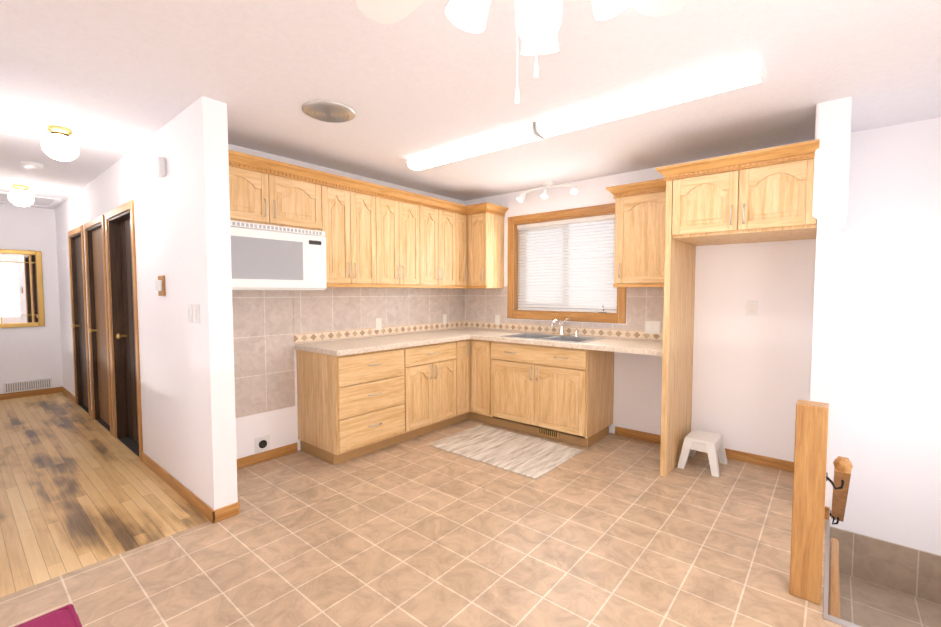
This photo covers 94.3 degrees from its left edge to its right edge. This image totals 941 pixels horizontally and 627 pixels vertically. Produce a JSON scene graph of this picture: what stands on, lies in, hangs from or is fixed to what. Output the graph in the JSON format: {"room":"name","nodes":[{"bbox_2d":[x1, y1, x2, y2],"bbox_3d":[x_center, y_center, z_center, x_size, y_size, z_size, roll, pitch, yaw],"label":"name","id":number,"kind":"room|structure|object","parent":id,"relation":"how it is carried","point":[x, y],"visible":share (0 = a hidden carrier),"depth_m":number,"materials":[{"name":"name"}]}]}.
{"room":"kitchen","nodes":[
{"label":"kitchen","id":0,"kind":"room"},
{"bbox_2d":[0,204,59,393],"bbox_3d":[-5.831,-0.145,5.548,0.130,2.440,0.870,2,4,40],"label":"wall","id":1,"kind":"structure","parent":0,"point":[26,353],"depth_m":5.65,"materials":[{"name":"white paint"}]},
{"bbox_2d":[0,249,44,327],"bbox_3d":[-5.747,-0.313,5.515,0.029,0.980,0.500,2,4,40],"label":"mirror","id":2,"kind":"object","parent":1,"relation":"attached to","point":[21,291],"visible":0.98,"depth_m":5.55,"materials":[{"name":"gold metal"}]},
{"bbox_2d":[3,378,51,393],"bbox_3d":[-5.702,0.929,5.629,0.030,0.132,0.440,2,4,40],"label":"air vent","id":3,"kind":"object","parent":1,"relation":"in","point":[21,386],"visible":1,"depth_m":5.61,"materials":[{"name":"white metal"}]},
{"bbox_2d":[0,387,60,399],"bbox_3d":[-5.780,1.039,5.556,0.012,0.075,0.840,2,4,40],"label":"baseboard","id":4,"kind":"structure","parent":1,"relation":"attached to","point":[56,389],"depth_m":5.65,"materials":[{"name":"brown wood"}]},
{"bbox_2d":[0,392,209,597],"bbox_3d":[-3.374,1.143,4.409,5.180,0.020,2.200,2,4,40],"label":"floor","id":5,"kind":"structure","parent":0,"point":[80,487],"depth_m":2.88,"materials":[{"name":"brown wood"}]},
{"bbox_2d":[52,96,239,509],"bbox_3d":[-3.508,-0.081,4.259,5.350,2.440,0.130,2,4,40],"label":"wall","id":6,"kind":"structure","parent":0,"point":[190,428],"depth_m":2.78,"materials":[{"name":"white paint"}]},
{"bbox_2d":[61,387,74,402],"bbox_3d":[-5.138,1.037,5.585,0.960,0.075,0.012,2,4,40],"label":"baseboard","id":7,"kind":"structure","parent":6,"relation":"attached to","point":[64,390],"depth_m":5.58,"materials":[{"name":"brown wood"}]},
{"bbox_2d":[71,236,87,407],"bbox_3d":[-4.433,0.108,4.979,0.678,1.967,0.107,2,4,40],"label":"hall door","id":8,"kind":"structure","parent":6,"relation":"in","point":[81,317],"depth_m":5.09,"materials":[{"name":"brown wood"}]},
{"bbox_2d":[88,227,109,425],"bbox_3d":[-3.689,0.139,4.358,0.698,1.967,0.107,2,4,40],"label":"hall door","id":9,"kind":"structure","parent":6,"relation":"in","point":[100,329],"depth_m":4.45,"materials":[{"name":"brown wood"}]},
{"bbox_2d":[68,200,142,460],"bbox_3d":[-3.651,0.103,4.378,2.810,2.060,0.144,2,4,40],"label":"door frame","id":10,"kind":"structure","parent":6,"relation":"attached to","point":[111,232],"depth_m":4.03,"materials":[{"name":"brown wood"}]},
{"bbox_2d":[116,219,138,442],"bbox_3d":[-2.920,0.167,3.774,0.748,1.967,0.107,2,4,40],"label":"hall door","id":11,"kind":"structure","parent":6,"relation":"in","point":[128,303],"depth_m":3.91,"materials":[{"name":"brown wood"}]},
{"bbox_2d":[154,156,165,177],"bbox_3d":[-2.046,-0.965,2.877,0.090,0.120,0.044,2,4,40],"label":"door chime","id":12,"kind":"object","parent":6,"relation":"attached to","point":[159,162],"depth_m":2.85,"materials":[{"name":"white plastic"}]},
{"bbox_2d":[155,275,165,295],"bbox_3d":[-2.132,-0.189,2.994,0.125,0.140,0.034,2,4,40],"label":"thermostat","id":13,"kind":"object","parent":6,"relation":"attached to","point":[160,283],"depth_m":2.97,"materials":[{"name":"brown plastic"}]},
{"bbox_2d":[142,452,217,523],"bbox_3d":[-2.053,1.164,3.009,1.462,0.075,0.012,2,4,40],"label":"baseboard","id":14,"kind":"structure","parent":6,"relation":"attached to","point":[206,510],"depth_m":2.86,"materials":[{"name":"brown wood"}]},
{"bbox_2d":[188,304,190,322],"bbox_3d":[-1.721,0.000,2.673,0.070,0.115,0.011,2,4,40],"label":"light switch","id":15,"kind":"object","parent":6,"relation":"attached to","point":[189,305],"depth_m":2.67,"materials":[{"name":"white plastic"}]},
{"bbox_2d":[191,304,199,323],"bbox_3d":[-1.629,0.003,2.596,0.070,0.115,0.011,2,4,40],"label":"light switch","id":16,"kind":"object","parent":6,"relation":"attached to","point":[197,307],"depth_m":2.59,"materials":[{"name":"white plastic"}]},
{"bbox_2d":[224,501,239,514],"bbox_3d":[-1.672,1.171,2.873,0.702,0.075,0.015,2,4,40],"label":"baseboard","id":17,"kind":"structure","parent":6,"relation":"attached to","point":[234,508],"depth_m":2.63,"materials":[{"name":"brown wood"}]},
{"bbox_2d":[232,145,463,457],"bbox_3d":[-1.071,-0.080,4.228,0.130,2.440,2.910,2,4,40],"label":"wall","id":18,"kind":"structure","parent":0,"point":[281,425],"depth_m":3.58,"materials":[{"name":"white paint"}]},
{"bbox_2d":[255,435,269,452],"bbox_3d":[-1.653,1.039,3.472,0.015,0.120,0.120,2,4,40],"label":"electrical outlet","id":19,"kind":"object","parent":18,"relation":"attached to","point":[262,443],"depth_m":3.47,"materials":[{"name":"white plastic"}]},
{"bbox_2d":[237,442,297,468],"bbox_3d":[-1.715,1.144,3.405,0.012,0.075,0.770,2,4,40],"label":"baseboard","id":20,"kind":"structure","parent":18,"relation":"attached to","point":[277,452],"depth_m":3.49,"materials":[{"name":"brown wood"}]},
{"bbox_2d":[229,159,319,230],"bbox_3d":[-1.569,-0.832,3.233,0.328,0.380,0.838,2,4,40],"label":"upper cabinet","id":21,"kind":"object","parent":18,"relation":"attached to","point":[260,195],"depth_m":3.15,"materials":[{"name":"brown wood"}]},
{"bbox_2d":[230,220,326,290],"bbox_3d":[-1.522,-0.405,3.263,0.390,0.467,0.760,2,4,40],"label":"over-the-range microwave","id":22,"kind":"object","parent":21,"relation":"attached to","point":[264,257],"visible":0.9,"depth_m":3.13,"materials":[{"name":"white plastic"}]},
{"bbox_2d":[232,287,463,418],"bbox_3d":[-1.020,0.242,4.199,0.006,1.020,2.935,2,4,40],"label":"tile backsplash","id":23,"kind":"structure","parent":18,"relation":"attached to","point":[271,329],"depth_m":3.68,"materials":[{"name":"beige tile"}]},
{"bbox_2d":[320,179,383,287],"bbox_3d":[-1.113,-0.639,3.789,0.328,0.820,0.584,2,4,40],"label":"upper cabinet","id":24,"kind":"object","parent":18,"relation":"attached to","point":[378,236],"depth_m":3.68,"materials":[{"name":"brown wood"}]},
{"bbox_2d":[376,318,381,329],"bbox_3d":[-0.909,0.104,4.317,0.005,0.115,0.070,2,4,40],"label":"light switch","id":25,"kind":"object","parent":18,"relation":"attached to","point":[378,320],"depth_m":4.31,"materials":[{"name":"white plastic"}]},
{"bbox_2d":[384,195,427,287],"bbox_3d":[-0.791,-0.658,4.174,0.328,0.820,0.638,2,4,40],"label":"upper cabinet","id":26,"kind":"object","parent":18,"relation":"attached to","point":[405,233],"depth_m":4.13,"materials":[{"name":"brown wood"}]},
{"bbox_2d":[424,203,459,288],"bbox_3d":[-0.453,-0.678,4.578,0.328,0.820,0.631,2,4,40],"label":"upper cabinet","id":27,"kind":"object","parent":18,"relation":"attached to","point":[443,223],"depth_m":4.53,"materials":[{"name":"brown wood"}]},
{"bbox_2d":[442,314,446,323],"bbox_3d":[-0.299,0.068,5.045,0.005,0.115,0.070,2,4,40],"label":"light switch","id":28,"kind":"object","parent":18,"relation":"attached to","point":[444,316],"depth_m":5.04,"materials":[{"name":"white plastic"}]},
{"bbox_2d":[460,211,463,288],"bbox_3d":[-0.235,-0.691,4.839,0.328,0.820,0.252,2,4,40],"label":"upper cabinet","id":29,"kind":"object","parent":18,"relation":"attached to","point":[461,212],"depth_m":4.76,"materials":[{"name":"brown wood"}]},
{"bbox_2d":[0,419,842,626],"bbox_3d":[0.359,1.240,2.431,4.450,0.020,3.950,2,4,40],"label":"floor","id":30,"kind":"structure","parent":0,"point":[612,530],"depth_m":2.26,"materials":[{"name":"beige tile"}]},
{"bbox_2d":[296,347,411,464],"bbox_3d":[-1.000,0.729,3.782,0.598,0.868,0.736,2,4,40],"label":"base cabinet","id":31,"kind":"object","parent":30,"relation":"on","point":[350,406],"depth_m":3.53,"materials":[{"name":"brown wood"}]},
{"bbox_2d":[295,332,470,355],"bbox_3d":[-0.740,0.260,4.036,0.630,0.040,1.530,2,4,40],"label":"countertop","id":32,"kind":"structure","parent":31,"relation":"on","point":[363,345],"depth_m":3.79,"materials":[{"name":"laminate"}]},
{"bbox_2d":[412,340,463,437],"bbox_3d":[-0.567,0.703,4.299,0.598,0.868,0.730,2,4,40],"label":"base cabinet","id":33,"kind":"object","parent":30,"relation":"on","point":[437,368],"depth_m":4.15,"materials":[{"name":"brown wood"}]},
{"bbox_2d":[464,339,467,419],"bbox_3d":[-0.312,0.688,4.604,0.598,0.868,0.279,2,4,40],"label":"base cabinet","id":34,"kind":"object","parent":30,"relation":"on","point":[465,341],"depth_m":4.46,"materials":[{"name":"brown wood"}]},
{"bbox_2d":[428,328,662,355],"bbox_3d":[0.685,0.248,4.273,2.510,0.040,0.617,2,4,40],"label":"countertop","id":35,"kind":"structure","parent":34,"relation":"on","point":[655,348],"depth_m":3.79,"materials":[{"name":"laminate"}]},
{"bbox_2d":[500,318,603,342],"bbox_3d":[0.776,0.230,4.199,0.856,0.366,0.496,2,4,40],"label":"sink","id":36,"kind":"object","parent":35,"relation":"in","point":[561,336],"visible":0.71,"depth_m":4.28,"materials":[{"name":"silver metal"}]},
{"bbox_2d":[476,340,527,426],"bbox_3d":[0.318,0.687,4.623,0.299,0.868,0.598,2,4,40],"label":"base cabinet","id":37,"kind":"object","parent":30,"relation":"on","point":[501,367],"depth_m":4.25,"materials":[{"name":"brown wood"}]},
{"bbox_2d":[429,425,581,478],"bbox_3d":[0.291,1.159,3.773,1.100,0.008,0.745,2,4,40],"label":"rug","id":38,"kind":"object","parent":30,"relation":"on","point":[531,457],"visible":0.96,"depth_m":3.69,"materials":[{"name":"beige fabric"}]},
{"bbox_2d":[677,429,727,476],"bbox_3d":[1.810,1.065,3.394,0.280,0.234,0.350,2,4,40],"label":"step stool","id":39,"kind":"object","parent":30,"relation":"on","point":[711,444],"visible":1,"depth_m":3.33,"materials":[{"name":"white plastic"}]},
{"bbox_2d":[789,400,828,604],"bbox_3d":[1.499,0.824,1.933,0.110,0.860,0.110,2,4,40],"label":"stair newel post","id":40,"kind":"object","parent":30,"relation":"on","point":[809,480],"visible":1,"depth_m":1.89,"materials":[{"name":"brown wood"}]},
{"bbox_2d":[0,0,940,208],"bbox_3d":[-2.496,-1.236,2.402,9.210,0.072,7.790,2,4,40],"label":"ceiling","id":41,"kind":"structure","parent":0,"point":[109,83],"depth_m":2.25,"materials":[{"name":"white paint"}]},
{"bbox_2d":[8,184,33,206],"bbox_3d":[-4.628,-1.209,4.494,0.190,0.210,0.190,2,4,40],"label":"light","id":42,"kind":"object","parent":41,"relation":"attached to","point":[20,196],"visible":1,"depth_m":4.45,"materials":[{"name":"white glass"}]},
{"bbox_2d":[21,161,42,168],"bbox_3d":[-3.720,-1.258,3.706,0.136,0.035,0.136,2,4,40],"label":"smoke detector","id":43,"kind":"object","parent":41,"relation":"attached to","point":[31,164],"visible":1,"depth_m":3.67,"materials":[{"name":"white plastic"}]},
{"bbox_2d":[41,125,79,160],"bbox_3d":[-2.748,-1.132,2.925,0.190,0.210,0.190,2,4,40],"label":"light","id":44,"kind":"object","parent":41,"relation":"attached to","point":[58,143],"visible":1,"depth_m":2.88,"materials":[{"name":"white glass"}]},
{"bbox_2d":[302,100,355,122],"bbox_3d":[-0.856,-1.212,2.642,0.310,0.022,0.310,2,4,40],"label":"ceiling vent","id":45,"kind":"object","parent":41,"relation":"in","point":[328,111],"visible":1,"depth_m":2.60,"materials":[{"name":"silver metal"}]},
{"bbox_2d":[406,123,544,170],"bbox_3d":[-0.012,-1.218,3.267,1.215,0.073,0.164,2,4,40],"label":"fluorescent ceiling light","id":46,"kind":"object","parent":41,"relation":"attached to","point":[507,138],"visible":0.88,"depth_m":3.15,"materials":[{"name":"white plastic"}]},
{"bbox_2d":[356,0,686,104],"bbox_3d":[0.140,-0.787,0.890,0.976,0.700,0.976,0,3,1],"label":"ceiling fan","id":47,"kind":"object","parent":41,"relation":"hanging from","point":[537,23],"visible":1,"depth_m":0.92,"materials":[{"name":"white metal"}]},
{"bbox_2d":[516,180,577,201],"bbox_3d":[0.760,-1.222,4.325,0.684,0.167,0.128,2,4,40],"label":"track light","id":48,"kind":"object","parent":41,"relation":"attached to","point":[545,192],"visible":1,"depth_m":4.29,"materials":[{"name":"white metal"}]},
{"bbox_2d":[535,56,765,137],"bbox_3d":[0.936,-1.179,2.476,1.215,0.073,0.164,2,4,40],"label":"fluorescent ceiling light","id":49,"kind":"object","parent":41,"relation":"attached to","point":[742,74],"visible":1,"depth_m":2.34,"materials":[{"name":"white plastic"}]},
{"bbox_2d":[464,117,940,554],"bbox_3d":[1.617,0.296,4.007,4.560,3.210,0.170,2,4,40],"label":"wall","id":50,"kind":"structure","parent":0,"point":[856,282],"depth_m":2.99,"materials":[{"name":"white paint"}]},
{"bbox_2d":[472,207,504,288],"bbox_3d":[0.179,-0.691,4.848,0.245,0.820,0.328,2,4,40],"label":"upper cabinet","id":51,"kind":"object","parent":50,"relation":"attached to","point":[487,226],"depth_m":4.73,"materials":[{"name":"brown wood"}]},
{"bbox_2d":[495,315,499,324],"bbox_3d":[0.309,0.071,4.982,0.070,0.115,0.005,2,4,40],"label":"light switch","id":52,"kind":"object","parent":50,"relation":"attached to","point":[497,317],"depth_m":4.98,"materials":[{"name":"white plastic"}]},
{"bbox_2d":[464,286,663,340],"bbox_3d":[0.894,-0.035,4.493,2.488,0.495,0.006,2,4,40],"label":"tile backsplash","id":53,"kind":"structure","parent":50,"relation":"attached to","point":[481,305],"depth_m":4.38,"materials":[{"name":"beige tile"}]},
{"bbox_2d":[507,203,625,323],"bbox_3d":[0.975,-0.488,4.496,1.330,1.120,0.166,2,4,40],"label":"window","id":54,"kind":"structure","parent":50,"relation":"in","point":[619,316],"depth_m":4.55,"materials":[{"name":"brown wood"}]},
{"bbox_2d":[517,214,616,312],"bbox_3d":[0.963,-0.489,4.482,1.142,0.934,0.051,2,4,40],"label":"window blinds","id":55,"kind":"object","parent":54,"relation":"attached to","point":[559,304],"visible":0.81,"depth_m":4.45,"materials":[{"name":"white plastic"}]},
{"bbox_2d":[613,187,691,286],"bbox_3d":[1.542,-0.615,3.711,0.528,0.780,0.328,2,4,40],"label":"upper cabinet","id":56,"kind":"object","parent":50,"relation":"attached to","point":[645,256],"depth_m":3.58,"materials":[{"name":"brown wood"}]},
{"bbox_2d":[645,321,659,333],"bbox_3d":[1.620,0.125,3.886,0.130,0.115,0.007,2,4,40],"label":"light switch","id":57,"kind":"object","parent":50,"relation":"attached to","point":[651,327],"depth_m":3.88,"materials":[{"name":"white plastic"}]},
{"bbox_2d":[615,426,793,471],"bbox_3d":[1.937,1.131,3.675,1.470,0.075,0.012,2,4,40],"label":"baseboard","id":58,"kind":"structure","parent":50,"relation":"attached to","point":[731,454],"depth_m":3.49,"materials":[{"name":"brown wood"}]},
{"bbox_2d":[668,151,816,246],"bbox_3d":[1.962,-0.748,3.098,0.806,0.425,0.718,2,4,40],"label":"upper cabinet","id":59,"kind":"object","parent":50,"relation":"attached to","point":[765,200],"depth_m":2.83,"materials":[{"name":"brown wood"}]},
{"bbox_2d":[746,301,757,315],"bbox_3d":[2.195,-0.042,3.403,0.070,0.115,0.007,2,4,40],"label":"light switch","id":60,"kind":"object","parent":50,"relation":"attached to","point":[751,305],"depth_m":3.40,"materials":[{"name":"white plastic"}]},
{"bbox_2d":[830,526,940,604],"bbox_3d":[2.958,1.710,2.850,0.970,0.320,0.008,2,4,40],"label":"wall tile","id":61,"kind":"structure","parent":50,"relation":"attached to","point":[910,571],"depth_m":2.95,"materials":[{"name":"beige tile"}]},
{"bbox_2d":[784,97,863,529],"bbox_3d":[1.966,0.373,2.440,0.160,3.210,1.790,2,4,40],"label":"wall","id":62,"kind":"structure","parent":0,"point":[822,302],"depth_m":2.98,"materials":[{"name":"white paint"}]},
{"bbox_2d":[823,519,830,621],"bbox_3d":[1.793,1.254,2.194,0.015,0.034,1.035,2,4,40],"label":"trim","id":63,"kind":"structure","parent":62,"relation":"attached to","point":[826,616],"depth_m":2.07,"materials":[{"name":"silver metal"}]},
{"bbox_2d":[826,456,852,617],"bbox_3d":[1.837,1.026,2.195,0.090,0.827,0.923,2,4,40],"label":"handrail","id":64,"kind":"object","parent":62,"relation":"attached to","point":[843,467],"visible":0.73,"depth_m":2.08,"materials":[{"name":"brown wood"}]},
{"bbox_2d":[830,615,861,626],"bbox_3d":[1.856,1.289,1.494,0.950,0.034,0.040,2,4,40],"label":"trim","id":65,"kind":"structure","parent":62,"relation":"attached to","point":[833,619],"depth_m":1.78,"materials":[{"name":"silver metal"}]},
{"bbox_2d":[828,573,940,626],"bbox_3d":[2.407,1.685,2.189,0.970,0.555,1.712,2,4,40],"label":"floor","id":66,"kind":"structure","parent":0,"point":[864,603],"depth_m":2.78,"materials":[{"name":"tile"}]},
{"bbox_3d":[-1.797,1.391,-0.651,3.800,0.020,3.550,2,4,40],"label":"floor","id":67,"kind":"structure","parent":0,"visible":0},
{"bbox_2d":[15,604,81,626],"bbox_3d":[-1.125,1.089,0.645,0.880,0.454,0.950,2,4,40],"label":"rug","id":68,"kind":"object","parent":67,"relation":"on","point":[66,616],"visible":1,"depth_m":1.19,"materials":[{"name":"pink fabric"}]},
{"label":"outside","id":69,"kind":"structure","parent":0,"visible":0},
{"bbox_2d":[527,221,615,306],"bbox_3d":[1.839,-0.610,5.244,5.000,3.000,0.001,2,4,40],"label":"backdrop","id":70,"kind":"structure","parent":69,"point":[572,263],"depth_m":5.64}
]}

